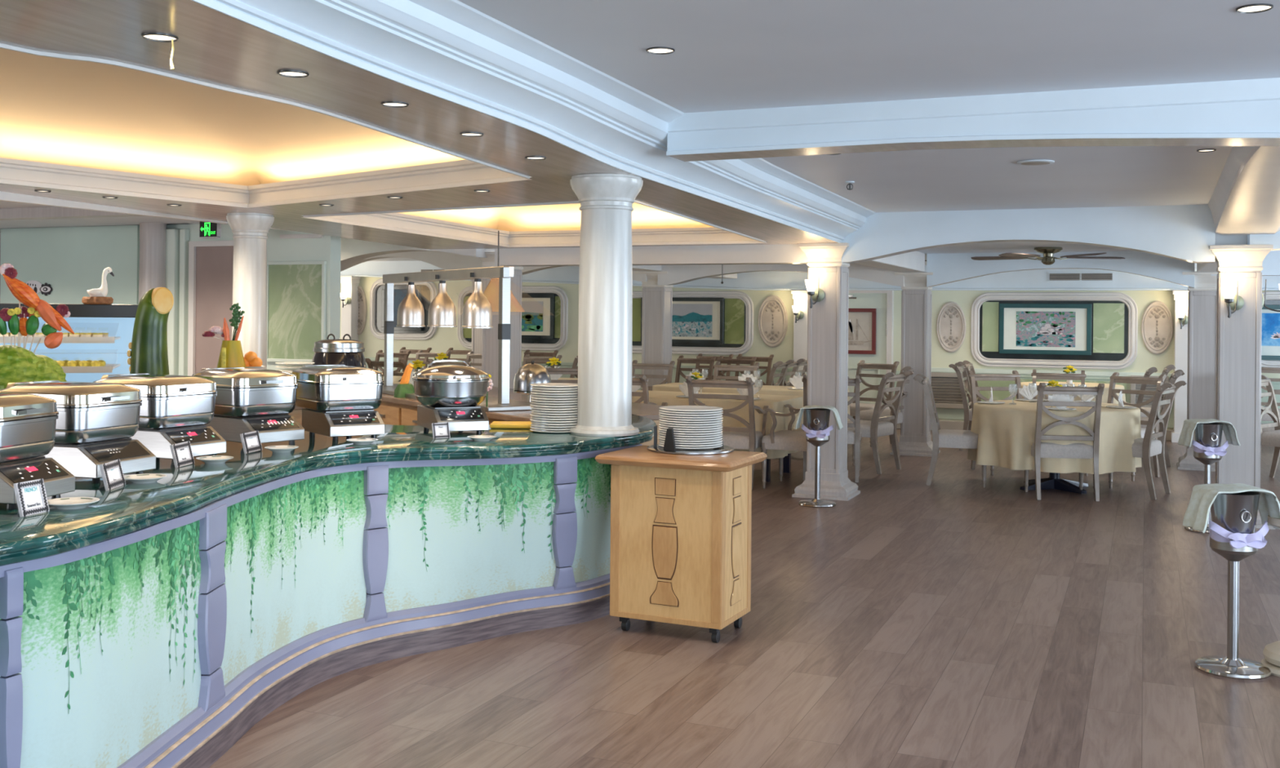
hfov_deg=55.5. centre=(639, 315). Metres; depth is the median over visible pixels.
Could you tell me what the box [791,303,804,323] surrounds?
wall lamp
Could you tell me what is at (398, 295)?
print
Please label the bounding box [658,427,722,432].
dinner plate
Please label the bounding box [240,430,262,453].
menu card
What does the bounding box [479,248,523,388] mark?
column
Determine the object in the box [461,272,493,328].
heat lamp
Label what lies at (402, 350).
dining chair
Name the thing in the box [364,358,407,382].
dining chair
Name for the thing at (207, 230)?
exit sign
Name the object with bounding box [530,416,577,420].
dinner plate
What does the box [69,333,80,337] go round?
cake slice
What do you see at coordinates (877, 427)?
dining chair
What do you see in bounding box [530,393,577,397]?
dinner plate
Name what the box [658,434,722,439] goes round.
dinner plate
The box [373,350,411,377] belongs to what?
dining chair
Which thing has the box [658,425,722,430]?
dinner plate
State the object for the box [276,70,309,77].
recessed light
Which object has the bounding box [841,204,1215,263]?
ceiling beam
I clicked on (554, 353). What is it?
dining chair
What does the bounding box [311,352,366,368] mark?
pot
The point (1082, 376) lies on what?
dining chair
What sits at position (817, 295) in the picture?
wall lamp
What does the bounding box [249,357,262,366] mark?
orange
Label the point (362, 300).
wall medallion
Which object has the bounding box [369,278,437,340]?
window
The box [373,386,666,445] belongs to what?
kitchen island
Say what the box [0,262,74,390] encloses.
arrangement
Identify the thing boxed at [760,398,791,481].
dining table
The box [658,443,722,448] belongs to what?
dinner plate
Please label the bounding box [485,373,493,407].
garnish
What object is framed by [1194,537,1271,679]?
stand
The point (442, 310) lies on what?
heat lamp
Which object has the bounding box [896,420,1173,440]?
baseboard
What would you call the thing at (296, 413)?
countertop
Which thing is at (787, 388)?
dinner plate
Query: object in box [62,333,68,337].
cake slice
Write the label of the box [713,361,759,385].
dining chair
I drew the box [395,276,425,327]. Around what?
heat lamp
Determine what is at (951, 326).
wall medallion
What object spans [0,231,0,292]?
ceiling beam
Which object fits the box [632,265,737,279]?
ceiling beam
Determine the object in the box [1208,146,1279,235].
ceiling beam
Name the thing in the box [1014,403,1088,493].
round table
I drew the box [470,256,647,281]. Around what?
ceiling beam
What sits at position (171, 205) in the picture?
recessed light
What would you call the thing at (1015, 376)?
dining chair
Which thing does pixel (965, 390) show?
dining chair
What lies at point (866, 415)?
dining chair
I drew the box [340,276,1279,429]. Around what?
wall
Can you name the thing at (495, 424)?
cutting board
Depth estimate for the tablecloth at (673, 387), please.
13.03 m
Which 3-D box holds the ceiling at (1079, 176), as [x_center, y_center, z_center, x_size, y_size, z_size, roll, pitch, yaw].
[5.218,-0.864,6.281,9.200,0.103,4.400,1,0,23]
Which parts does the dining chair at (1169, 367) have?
seat, leg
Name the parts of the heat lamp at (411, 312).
mounting knob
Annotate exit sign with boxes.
[199,221,221,238]
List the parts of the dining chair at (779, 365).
leg, rail, rail, leg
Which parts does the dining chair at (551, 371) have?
rail, rail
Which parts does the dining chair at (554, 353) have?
rail, leg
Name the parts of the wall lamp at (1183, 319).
lamp shade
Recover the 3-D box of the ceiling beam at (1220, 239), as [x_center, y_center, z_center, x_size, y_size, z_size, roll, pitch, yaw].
[5.079,-0.551,10.653,0.250,0.230,3.230,1,0,23]
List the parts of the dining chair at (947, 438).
rail, leg, leg, seat, leg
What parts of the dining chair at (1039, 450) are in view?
leg, leg, seat, rail, rail, rail, leg, leg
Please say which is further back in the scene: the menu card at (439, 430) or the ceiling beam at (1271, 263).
the ceiling beam at (1271, 263)
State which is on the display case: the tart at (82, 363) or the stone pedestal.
the tart at (82, 363)
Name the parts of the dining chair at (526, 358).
leg, rail, leg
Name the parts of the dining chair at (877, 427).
leg, seat, leg, rail, rail, rail, leg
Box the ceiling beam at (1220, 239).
[1196,233,1247,272]
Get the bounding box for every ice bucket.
[805,408,830,431]
[1193,422,1223,447]
[1210,491,1260,533]
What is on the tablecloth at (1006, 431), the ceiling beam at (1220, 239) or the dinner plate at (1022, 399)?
the dinner plate at (1022, 399)
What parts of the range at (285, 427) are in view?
hob glass, control panel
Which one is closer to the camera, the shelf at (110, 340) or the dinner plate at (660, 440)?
the dinner plate at (660, 440)
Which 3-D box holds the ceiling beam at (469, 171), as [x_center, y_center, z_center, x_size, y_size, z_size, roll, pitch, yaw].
[-2.818,-0.829,4.685,3.348,0.264,6.143,1,0,23]
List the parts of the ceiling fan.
blade, blade, motor, blade, blade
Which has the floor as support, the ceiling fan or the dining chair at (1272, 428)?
the dining chair at (1272, 428)
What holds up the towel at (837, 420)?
on the ice bucket at (817, 419)
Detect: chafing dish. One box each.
[0,380,142,444]
[0,392,58,463]
[93,373,217,429]
[191,367,297,417]
[292,364,384,411]
[412,360,489,407]
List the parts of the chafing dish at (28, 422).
lid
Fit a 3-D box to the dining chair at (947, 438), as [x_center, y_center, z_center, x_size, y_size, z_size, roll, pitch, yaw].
[2.828,1.037,11.075,0.648,0.983,0.530,0,0,16]
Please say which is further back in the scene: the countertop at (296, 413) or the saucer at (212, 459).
the countertop at (296, 413)
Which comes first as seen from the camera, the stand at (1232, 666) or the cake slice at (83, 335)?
the stand at (1232, 666)
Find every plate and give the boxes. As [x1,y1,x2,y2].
[275,361,315,364]
[275,365,302,368]
[276,368,297,371]
[529,382,577,387]
[529,403,577,407]
[529,405,577,410]
[529,413,577,417]
[529,418,577,422]
[529,426,570,430]
[529,428,570,432]
[530,386,577,390]
[530,388,577,392]
[530,391,577,395]
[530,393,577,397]
[530,395,577,399]
[530,398,577,402]
[530,400,577,404]
[530,408,577,413]
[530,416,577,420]
[530,421,577,425]
[530,423,577,427]
[531,411,577,415]
[658,405,723,411]
[658,408,723,413]
[658,411,723,416]
[658,413,722,418]
[658,418,723,423]
[658,420,723,425]
[658,422,722,427]
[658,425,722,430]
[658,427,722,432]
[658,429,722,435]
[658,431,722,437]
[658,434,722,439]
[658,436,722,442]
[658,439,722,444]
[658,440,722,446]
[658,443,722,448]
[659,416,723,421]
[675,395,688,398]
[786,387,803,389]
[976,400,1004,404]
[1015,398,1036,401]
[1045,407,1076,410]
[1073,400,1095,402]
[1106,405,1136,408]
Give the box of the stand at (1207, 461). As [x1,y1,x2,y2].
[1184,450,1222,533]
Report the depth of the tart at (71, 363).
6.69 m
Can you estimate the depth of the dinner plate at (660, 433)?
5.89 m
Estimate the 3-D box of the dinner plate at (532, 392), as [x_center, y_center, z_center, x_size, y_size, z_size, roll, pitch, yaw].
[-0.425,0.399,6.256,0.274,0.011,0.274,1,0,23]
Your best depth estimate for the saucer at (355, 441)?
5.55 m
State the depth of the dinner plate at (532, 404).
6.20 m
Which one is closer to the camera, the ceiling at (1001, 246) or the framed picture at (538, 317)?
the ceiling at (1001, 246)
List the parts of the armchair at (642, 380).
rail, rail, leg, armrest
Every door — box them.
[187,240,233,376]
[848,290,893,417]
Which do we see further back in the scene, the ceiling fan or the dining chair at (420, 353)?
the dining chair at (420, 353)
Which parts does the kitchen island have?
drawer, drawer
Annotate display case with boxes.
[0,303,138,382]
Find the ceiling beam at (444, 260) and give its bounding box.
[342,251,471,271]
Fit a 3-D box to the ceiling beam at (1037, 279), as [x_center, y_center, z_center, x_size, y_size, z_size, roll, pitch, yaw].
[2.377,-0.613,16.775,22.500,0.532,0.200,1,0,23]
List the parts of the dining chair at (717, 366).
leg, rail, rail, leg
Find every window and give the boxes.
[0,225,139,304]
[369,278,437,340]
[457,286,568,351]
[631,291,753,355]
[970,292,1137,369]
[1261,291,1279,368]
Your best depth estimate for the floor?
5.23 m
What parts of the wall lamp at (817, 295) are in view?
lamp shade, arm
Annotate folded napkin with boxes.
[408,371,417,385]
[550,374,562,379]
[631,385,640,391]
[679,382,699,396]
[685,371,703,379]
[737,373,756,382]
[737,385,758,395]
[789,374,803,388]
[988,386,993,402]
[1018,384,1037,399]
[1048,394,1074,408]
[1077,385,1095,401]
[1118,389,1124,407]
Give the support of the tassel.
hanging from the recessed light at (155, 37)
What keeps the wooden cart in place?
on the floor
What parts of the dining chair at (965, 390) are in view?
rail, leg, seat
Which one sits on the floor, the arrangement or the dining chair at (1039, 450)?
the dining chair at (1039, 450)
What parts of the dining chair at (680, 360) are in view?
leg, rail, rail, leg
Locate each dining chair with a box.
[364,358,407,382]
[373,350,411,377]
[396,346,431,372]
[413,350,451,371]
[427,359,471,366]
[447,347,471,363]
[466,351,481,365]
[522,354,561,368]
[524,349,558,367]
[546,368,577,383]
[569,355,577,377]
[631,360,675,391]
[675,355,715,382]
[695,353,733,380]
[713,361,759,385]
[717,355,756,380]
[734,354,773,385]
[767,360,794,386]
[782,358,804,386]
[795,358,807,376]
[801,374,861,483]
[847,370,913,474]
[849,360,899,447]
[859,366,914,456]
[913,373,986,488]
[948,362,972,450]
[958,360,981,401]
[967,370,1022,475]
[1024,382,1104,501]
[1031,368,1085,471]
[1084,372,1166,481]
[1093,381,1186,500]
[1136,367,1157,459]
[1140,364,1175,417]
[1140,369,1184,466]
[1260,374,1279,477]
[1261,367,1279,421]
[1262,426,1274,432]
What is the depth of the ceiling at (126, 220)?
11.34 m
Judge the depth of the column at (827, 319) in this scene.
10.12 m
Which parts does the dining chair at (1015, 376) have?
leg, leg, rail, rail, leg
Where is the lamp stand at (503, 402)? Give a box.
[382,266,532,412]
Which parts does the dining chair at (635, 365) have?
leg, rail, rail, leg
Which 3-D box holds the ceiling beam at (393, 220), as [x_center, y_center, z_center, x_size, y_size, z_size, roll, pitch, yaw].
[-0.673,-0.713,9.030,2.712,0.205,3.225,1,0,23]
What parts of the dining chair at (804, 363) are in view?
rail, rail, leg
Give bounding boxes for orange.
[243,356,249,366]
[244,351,257,362]
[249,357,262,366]
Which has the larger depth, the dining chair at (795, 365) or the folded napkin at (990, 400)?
the dining chair at (795, 365)
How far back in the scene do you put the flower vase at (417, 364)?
13.08 m
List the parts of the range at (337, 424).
hob glass, control panel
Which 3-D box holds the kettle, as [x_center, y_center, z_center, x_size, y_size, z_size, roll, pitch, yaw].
[-1.944,0.300,7.850,0.361,0.366,0.361,1,0,5]
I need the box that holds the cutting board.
[489,421,532,428]
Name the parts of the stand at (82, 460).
hob glass, control panel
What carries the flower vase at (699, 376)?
on the tablecloth at (775, 402)
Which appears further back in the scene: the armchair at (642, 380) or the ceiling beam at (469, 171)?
the armchair at (642, 380)
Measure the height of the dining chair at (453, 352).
0.983 m
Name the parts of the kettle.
lid handle, lid, lid handle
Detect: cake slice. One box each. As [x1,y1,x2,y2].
[0,333,9,336]
[34,333,45,337]
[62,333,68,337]
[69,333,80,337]
[81,333,92,337]
[93,333,103,337]
[103,333,108,337]
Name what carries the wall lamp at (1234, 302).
attached to the column at (1238, 336)
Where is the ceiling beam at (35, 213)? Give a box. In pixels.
[0,206,146,220]
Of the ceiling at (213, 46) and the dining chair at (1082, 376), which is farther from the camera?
the dining chair at (1082, 376)
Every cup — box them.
[805,435,829,446]
[1193,450,1222,465]
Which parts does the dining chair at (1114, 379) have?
leg, leg, rail, rail, rail, seat, leg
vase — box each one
[201,302,245,368]
[412,360,425,372]
[434,352,448,360]
[545,357,561,368]
[690,372,702,393]
[1044,380,1062,395]
[1062,365,1076,384]
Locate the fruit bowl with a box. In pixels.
[245,365,266,368]
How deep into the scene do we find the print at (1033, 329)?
15.64 m
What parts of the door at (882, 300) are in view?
panel moulding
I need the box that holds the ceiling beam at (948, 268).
[926,251,1194,288]
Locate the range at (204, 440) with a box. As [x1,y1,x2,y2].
[128,425,226,462]
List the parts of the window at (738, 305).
stone panel, stone panel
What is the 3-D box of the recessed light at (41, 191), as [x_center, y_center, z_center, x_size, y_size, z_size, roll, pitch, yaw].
[-3.519,-0.736,7.166,0.090,0.012,0.090,1,0,23]
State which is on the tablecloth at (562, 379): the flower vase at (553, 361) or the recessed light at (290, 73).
the flower vase at (553, 361)
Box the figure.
[81,266,114,304]
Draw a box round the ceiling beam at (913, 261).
[853,251,924,271]
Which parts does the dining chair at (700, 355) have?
leg, rail, rail, leg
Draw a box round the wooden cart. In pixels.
[595,445,767,642]
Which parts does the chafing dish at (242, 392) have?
lid handle, lid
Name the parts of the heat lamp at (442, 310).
mounting knob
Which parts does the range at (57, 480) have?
hob glass, control panel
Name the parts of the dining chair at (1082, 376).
leg, rail, rail, leg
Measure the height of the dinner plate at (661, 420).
0.011 m
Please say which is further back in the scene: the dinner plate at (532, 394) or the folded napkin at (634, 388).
the folded napkin at (634, 388)
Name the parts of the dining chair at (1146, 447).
leg, seat, rail, leg, rail, rail, leg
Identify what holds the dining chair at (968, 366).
on the floor
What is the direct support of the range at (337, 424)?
on the countertop at (129, 508)
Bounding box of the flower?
[487,379,493,391]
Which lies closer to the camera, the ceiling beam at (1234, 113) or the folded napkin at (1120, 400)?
the ceiling beam at (1234, 113)
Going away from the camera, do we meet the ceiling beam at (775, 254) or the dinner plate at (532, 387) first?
the dinner plate at (532, 387)
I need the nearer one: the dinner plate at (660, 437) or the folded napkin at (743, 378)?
the dinner plate at (660, 437)
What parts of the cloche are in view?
dome lid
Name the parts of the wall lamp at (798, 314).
lamp shade, arm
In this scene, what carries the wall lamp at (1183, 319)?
attached to the wall at (444, 339)
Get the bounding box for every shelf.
[0,336,120,343]
[61,364,119,373]
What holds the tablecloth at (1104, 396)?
on the round table
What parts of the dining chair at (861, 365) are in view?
leg, seat, rail, rail, rail, leg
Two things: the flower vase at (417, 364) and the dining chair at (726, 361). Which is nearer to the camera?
the flower vase at (417, 364)
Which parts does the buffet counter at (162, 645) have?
painted panel, painted panel, rail, moulding, painted panel, painted panel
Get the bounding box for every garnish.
[394,363,414,397]
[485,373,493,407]
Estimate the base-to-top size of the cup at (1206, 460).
0.102 m
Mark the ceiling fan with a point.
(1048, 252)
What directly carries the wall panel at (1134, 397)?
attached to the wall at (444, 339)
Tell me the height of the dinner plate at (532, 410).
0.011 m
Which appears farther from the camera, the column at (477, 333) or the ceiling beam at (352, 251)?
the column at (477, 333)
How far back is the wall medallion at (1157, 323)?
15.16 m
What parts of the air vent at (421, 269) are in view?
frame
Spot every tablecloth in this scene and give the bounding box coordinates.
[392,371,415,382]
[558,377,577,380]
[631,390,803,458]
[652,382,849,420]
[967,400,1142,474]
[1015,382,1125,404]
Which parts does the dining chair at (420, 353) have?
leg, rail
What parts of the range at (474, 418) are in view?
hob glass, control panel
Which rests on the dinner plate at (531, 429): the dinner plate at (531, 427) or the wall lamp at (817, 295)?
the dinner plate at (531, 427)
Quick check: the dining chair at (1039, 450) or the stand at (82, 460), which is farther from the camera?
the dining chair at (1039, 450)
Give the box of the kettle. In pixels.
[311,333,366,368]
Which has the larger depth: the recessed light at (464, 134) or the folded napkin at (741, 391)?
the folded napkin at (741, 391)
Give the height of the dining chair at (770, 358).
0.983 m
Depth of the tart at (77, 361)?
6.76 m
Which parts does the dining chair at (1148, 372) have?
leg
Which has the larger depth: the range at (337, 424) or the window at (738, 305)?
the window at (738, 305)
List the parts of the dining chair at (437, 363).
leg, rail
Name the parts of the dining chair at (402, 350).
leg, rail, rail, leg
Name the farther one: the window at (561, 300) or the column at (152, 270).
the window at (561, 300)
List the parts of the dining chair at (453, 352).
rail, rail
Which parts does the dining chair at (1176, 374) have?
seat, leg, leg, rail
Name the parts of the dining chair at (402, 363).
leg, rail, rail, leg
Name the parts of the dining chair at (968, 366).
leg, rail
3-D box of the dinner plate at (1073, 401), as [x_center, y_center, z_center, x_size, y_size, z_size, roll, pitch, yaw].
[4.098,0.794,11.166,0.250,0.011,0.250,1,0,23]
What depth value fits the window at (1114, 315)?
15.53 m
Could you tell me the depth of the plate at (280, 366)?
7.58 m
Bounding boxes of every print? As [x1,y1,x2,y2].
[393,289,417,326]
[521,301,542,331]
[671,303,712,337]
[1015,311,1075,347]
[1261,313,1279,346]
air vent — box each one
[420,268,444,271]
[931,372,967,408]
[1048,271,1114,281]
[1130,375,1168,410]
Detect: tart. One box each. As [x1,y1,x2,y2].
[56,360,65,366]
[66,360,77,366]
[75,360,80,366]
[79,360,88,366]
[90,360,100,366]
[98,360,106,366]
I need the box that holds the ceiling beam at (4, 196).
[0,191,302,231]
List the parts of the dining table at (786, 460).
leg, leg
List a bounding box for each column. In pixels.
[138,222,166,302]
[226,213,274,368]
[471,281,482,369]
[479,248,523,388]
[569,173,643,436]
[635,271,673,389]
[791,242,860,501]
[889,271,940,457]
[1176,271,1217,471]
[1209,244,1275,529]
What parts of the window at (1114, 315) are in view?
stone panel, glass, stone panel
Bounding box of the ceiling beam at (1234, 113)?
[666,77,1279,161]
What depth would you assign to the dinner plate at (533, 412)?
6.17 m
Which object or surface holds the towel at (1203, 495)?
on the ice bucket at (1236, 513)
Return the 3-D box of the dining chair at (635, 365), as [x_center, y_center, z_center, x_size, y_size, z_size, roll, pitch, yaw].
[0.048,1.013,13.835,0.530,0.983,0.648,1,0,23]
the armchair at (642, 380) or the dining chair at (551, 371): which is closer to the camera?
the armchair at (642, 380)
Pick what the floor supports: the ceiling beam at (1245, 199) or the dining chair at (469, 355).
the dining chair at (469, 355)
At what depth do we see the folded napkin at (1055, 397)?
10.27 m
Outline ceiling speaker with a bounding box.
[1017,160,1054,165]
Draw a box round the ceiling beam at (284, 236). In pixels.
[15,223,323,239]
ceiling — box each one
[0,0,838,249]
[0,48,465,186]
[0,200,420,261]
[260,176,714,231]
[457,0,1279,113]
[760,146,1232,213]
[915,241,1137,265]
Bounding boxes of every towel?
[793,404,843,430]
[1177,418,1240,446]
[1182,483,1279,533]
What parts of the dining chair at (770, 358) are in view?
leg, rail, rail, leg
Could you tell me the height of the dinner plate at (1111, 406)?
0.011 m
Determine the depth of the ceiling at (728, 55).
4.25 m
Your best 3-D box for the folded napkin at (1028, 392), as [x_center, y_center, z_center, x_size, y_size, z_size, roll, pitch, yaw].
[3.632,0.711,11.347,0.207,0.150,0.040,0,0,-6]
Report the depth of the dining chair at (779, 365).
14.52 m
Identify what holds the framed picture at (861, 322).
attached to the door at (882, 300)
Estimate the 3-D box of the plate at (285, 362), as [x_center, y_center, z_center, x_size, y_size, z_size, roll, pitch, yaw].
[-2.155,0.300,7.600,0.240,0.011,0.240,1,0,23]
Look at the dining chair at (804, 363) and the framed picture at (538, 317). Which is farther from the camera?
the framed picture at (538, 317)
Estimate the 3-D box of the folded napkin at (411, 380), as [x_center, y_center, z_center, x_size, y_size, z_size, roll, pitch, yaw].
[-2.328,0.660,12.677,0.207,0.150,0.040,0,0,-10]
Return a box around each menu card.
[13,478,49,517]
[98,458,125,490]
[169,440,194,467]
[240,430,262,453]
[431,422,450,439]
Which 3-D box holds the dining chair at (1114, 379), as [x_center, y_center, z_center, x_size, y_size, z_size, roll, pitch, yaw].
[4.651,1.053,11.661,0.648,0.983,0.530,0,0,-42]
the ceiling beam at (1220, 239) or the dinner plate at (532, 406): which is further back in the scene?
the ceiling beam at (1220, 239)
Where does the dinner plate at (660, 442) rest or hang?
on the dinner plate at (660, 444)
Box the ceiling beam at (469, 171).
[0,43,530,208]
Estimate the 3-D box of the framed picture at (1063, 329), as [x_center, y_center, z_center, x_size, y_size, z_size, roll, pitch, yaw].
[5.209,0.173,15.646,1.126,0.650,0.045,1,0,23]
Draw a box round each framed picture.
[381,285,422,330]
[521,294,554,339]
[640,297,724,343]
[848,308,876,354]
[999,303,1091,355]
[1261,305,1279,359]
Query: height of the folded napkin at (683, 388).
0.150 m
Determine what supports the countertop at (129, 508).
on the buffet counter at (162, 645)
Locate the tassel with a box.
[169,39,174,69]
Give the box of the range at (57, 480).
[0,456,75,509]
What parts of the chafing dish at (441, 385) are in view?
lid handle, lid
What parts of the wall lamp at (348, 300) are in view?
lamp shade, arm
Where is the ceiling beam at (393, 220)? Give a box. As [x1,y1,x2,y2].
[301,200,766,247]
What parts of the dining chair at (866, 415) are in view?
seat, leg, rail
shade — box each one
[483,231,524,311]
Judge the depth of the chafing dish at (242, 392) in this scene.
5.46 m
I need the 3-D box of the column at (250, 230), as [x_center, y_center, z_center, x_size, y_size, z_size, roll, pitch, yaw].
[-2.712,0.388,8.436,0.319,2.177,0.319,1,0,23]
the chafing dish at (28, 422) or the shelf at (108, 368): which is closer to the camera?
the chafing dish at (28, 422)
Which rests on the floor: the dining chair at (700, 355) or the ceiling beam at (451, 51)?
the dining chair at (700, 355)
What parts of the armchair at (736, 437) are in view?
leg, rail, rail, rail, seat, leg, armrest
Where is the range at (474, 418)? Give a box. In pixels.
[417,404,488,434]
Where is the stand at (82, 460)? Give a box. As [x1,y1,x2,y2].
[44,438,155,483]
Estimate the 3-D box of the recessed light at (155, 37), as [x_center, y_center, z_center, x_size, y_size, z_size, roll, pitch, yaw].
[-1.324,-0.770,3.355,0.096,0.012,0.096,1,0,23]
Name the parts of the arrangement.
carved flower, carved flower, carved flower, carved flower, carved flower, carved flower, carved flower, carved flower, carved flower, carved flower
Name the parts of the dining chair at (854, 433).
leg, rail, rail, rail, seat, leg, leg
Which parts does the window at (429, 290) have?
glass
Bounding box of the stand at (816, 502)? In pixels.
[798,435,835,507]
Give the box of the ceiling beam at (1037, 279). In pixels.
[340,261,1279,290]
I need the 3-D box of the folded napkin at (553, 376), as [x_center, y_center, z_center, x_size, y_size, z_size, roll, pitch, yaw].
[-0.984,0.671,13.771,0.207,0.150,0.040,0,0,-4]
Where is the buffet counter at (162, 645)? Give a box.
[0,444,642,767]
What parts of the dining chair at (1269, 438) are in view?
leg, rail, rail, rail, seat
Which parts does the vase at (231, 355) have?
carved flower, carved flower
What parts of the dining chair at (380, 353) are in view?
leg, rail, leg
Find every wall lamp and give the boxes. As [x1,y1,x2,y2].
[340,293,351,307]
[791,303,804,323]
[804,275,824,308]
[1176,306,1187,328]
[1221,280,1244,318]
[1262,279,1279,311]
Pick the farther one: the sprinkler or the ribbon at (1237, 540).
the sprinkler
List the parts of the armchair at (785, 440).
leg, leg, seat, armrest, armrest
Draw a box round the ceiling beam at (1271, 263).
[1210,250,1279,275]
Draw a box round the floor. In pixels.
[208,429,1279,767]
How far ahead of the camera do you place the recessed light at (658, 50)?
4.39 m
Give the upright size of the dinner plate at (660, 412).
0.011 m
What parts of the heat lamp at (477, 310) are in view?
mounting knob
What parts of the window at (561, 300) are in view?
stone panel, glass, stone panel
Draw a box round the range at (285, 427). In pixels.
[204,413,304,444]
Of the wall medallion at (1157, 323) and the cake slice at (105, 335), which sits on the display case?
the cake slice at (105, 335)
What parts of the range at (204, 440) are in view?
hob glass, control panel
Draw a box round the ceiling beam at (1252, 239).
[1247,231,1279,250]
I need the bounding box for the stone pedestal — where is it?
[1260,515,1279,676]
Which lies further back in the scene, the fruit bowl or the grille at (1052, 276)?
the grille at (1052, 276)
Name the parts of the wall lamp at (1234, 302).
lamp shade, arm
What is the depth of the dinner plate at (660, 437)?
5.89 m
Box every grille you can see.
[1021,161,1049,165]
[1049,273,1112,279]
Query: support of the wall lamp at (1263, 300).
attached to the column at (1238, 336)
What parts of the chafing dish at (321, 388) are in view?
lid handle, lid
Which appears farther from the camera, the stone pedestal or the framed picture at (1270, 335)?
the framed picture at (1270, 335)
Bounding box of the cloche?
[513,360,551,402]
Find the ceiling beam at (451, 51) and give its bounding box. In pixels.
[191,0,875,243]
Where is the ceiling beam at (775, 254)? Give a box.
[494,244,808,266]
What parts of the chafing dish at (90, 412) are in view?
lid handle, lid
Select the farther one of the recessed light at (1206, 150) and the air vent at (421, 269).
the air vent at (421, 269)
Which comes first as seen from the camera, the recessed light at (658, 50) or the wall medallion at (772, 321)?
the recessed light at (658, 50)
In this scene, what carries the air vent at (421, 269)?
attached to the wall at (444, 339)
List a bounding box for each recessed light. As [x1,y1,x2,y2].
[34,190,51,192]
[102,196,118,199]
[141,32,178,42]
[166,204,181,206]
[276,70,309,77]
[319,204,333,206]
[381,101,408,107]
[386,196,402,199]
[459,132,484,137]
[473,190,489,192]
[524,155,546,159]
[645,46,675,54]
[1196,148,1216,152]
[1235,3,1273,13]
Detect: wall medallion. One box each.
[357,286,366,334]
[757,295,787,347]
[936,301,966,352]
[1141,301,1173,354]
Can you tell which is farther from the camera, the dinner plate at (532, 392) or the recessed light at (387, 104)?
the dinner plate at (532, 392)
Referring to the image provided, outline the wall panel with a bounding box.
[266,261,326,362]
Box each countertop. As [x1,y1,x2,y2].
[0,414,656,566]
[288,405,306,426]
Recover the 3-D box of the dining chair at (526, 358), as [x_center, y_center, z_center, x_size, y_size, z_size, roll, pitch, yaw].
[-1.368,1.000,15.585,0.530,0.983,0.648,1,0,23]
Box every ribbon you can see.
[801,423,833,438]
[1192,440,1228,456]
[1208,520,1269,548]
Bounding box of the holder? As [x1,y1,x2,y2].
[646,425,733,454]
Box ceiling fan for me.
[971,246,1124,265]
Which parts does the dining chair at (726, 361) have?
leg, rail, rail, leg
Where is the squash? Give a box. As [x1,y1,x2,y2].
[126,287,173,374]
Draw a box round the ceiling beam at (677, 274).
[657,263,906,286]
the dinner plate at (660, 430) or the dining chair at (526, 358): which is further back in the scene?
the dining chair at (526, 358)
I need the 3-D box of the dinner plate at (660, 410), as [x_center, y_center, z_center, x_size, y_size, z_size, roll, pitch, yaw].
[0.252,0.471,5.989,0.316,0.011,0.316,1,0,23]
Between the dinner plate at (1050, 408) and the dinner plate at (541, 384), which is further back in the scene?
the dinner plate at (1050, 408)
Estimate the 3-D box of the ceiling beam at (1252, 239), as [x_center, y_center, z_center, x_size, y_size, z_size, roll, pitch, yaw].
[7.419,-0.630,7.802,6.300,0.350,0.240,1,0,23]
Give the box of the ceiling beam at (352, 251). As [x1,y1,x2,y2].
[340,237,486,271]
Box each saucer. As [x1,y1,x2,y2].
[47,497,99,509]
[124,473,167,484]
[195,455,233,463]
[264,445,298,453]
[346,438,377,444]
[466,435,496,441]
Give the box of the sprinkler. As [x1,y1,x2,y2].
[845,181,854,190]
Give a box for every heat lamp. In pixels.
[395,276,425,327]
[426,275,457,327]
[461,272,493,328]
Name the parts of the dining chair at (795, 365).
leg, rail, rail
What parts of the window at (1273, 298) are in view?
glass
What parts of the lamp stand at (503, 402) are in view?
post, plate, post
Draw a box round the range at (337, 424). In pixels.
[302,408,384,440]
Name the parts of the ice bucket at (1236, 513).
ring handle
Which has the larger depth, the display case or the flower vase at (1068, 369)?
the flower vase at (1068, 369)
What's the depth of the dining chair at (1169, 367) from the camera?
13.93 m
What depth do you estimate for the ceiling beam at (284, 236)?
11.00 m
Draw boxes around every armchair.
[631,374,667,405]
[685,375,768,490]
[761,377,848,488]
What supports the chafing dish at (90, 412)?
on the stand at (82, 460)
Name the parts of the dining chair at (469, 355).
leg, rail, rail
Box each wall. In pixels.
[0,223,341,369]
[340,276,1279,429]
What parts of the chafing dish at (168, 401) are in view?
lid handle, lid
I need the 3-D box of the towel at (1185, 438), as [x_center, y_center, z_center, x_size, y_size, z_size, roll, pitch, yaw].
[4.065,0.838,8.700,0.381,0.187,0.212,1,0,1]
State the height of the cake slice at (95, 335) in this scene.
0.026 m

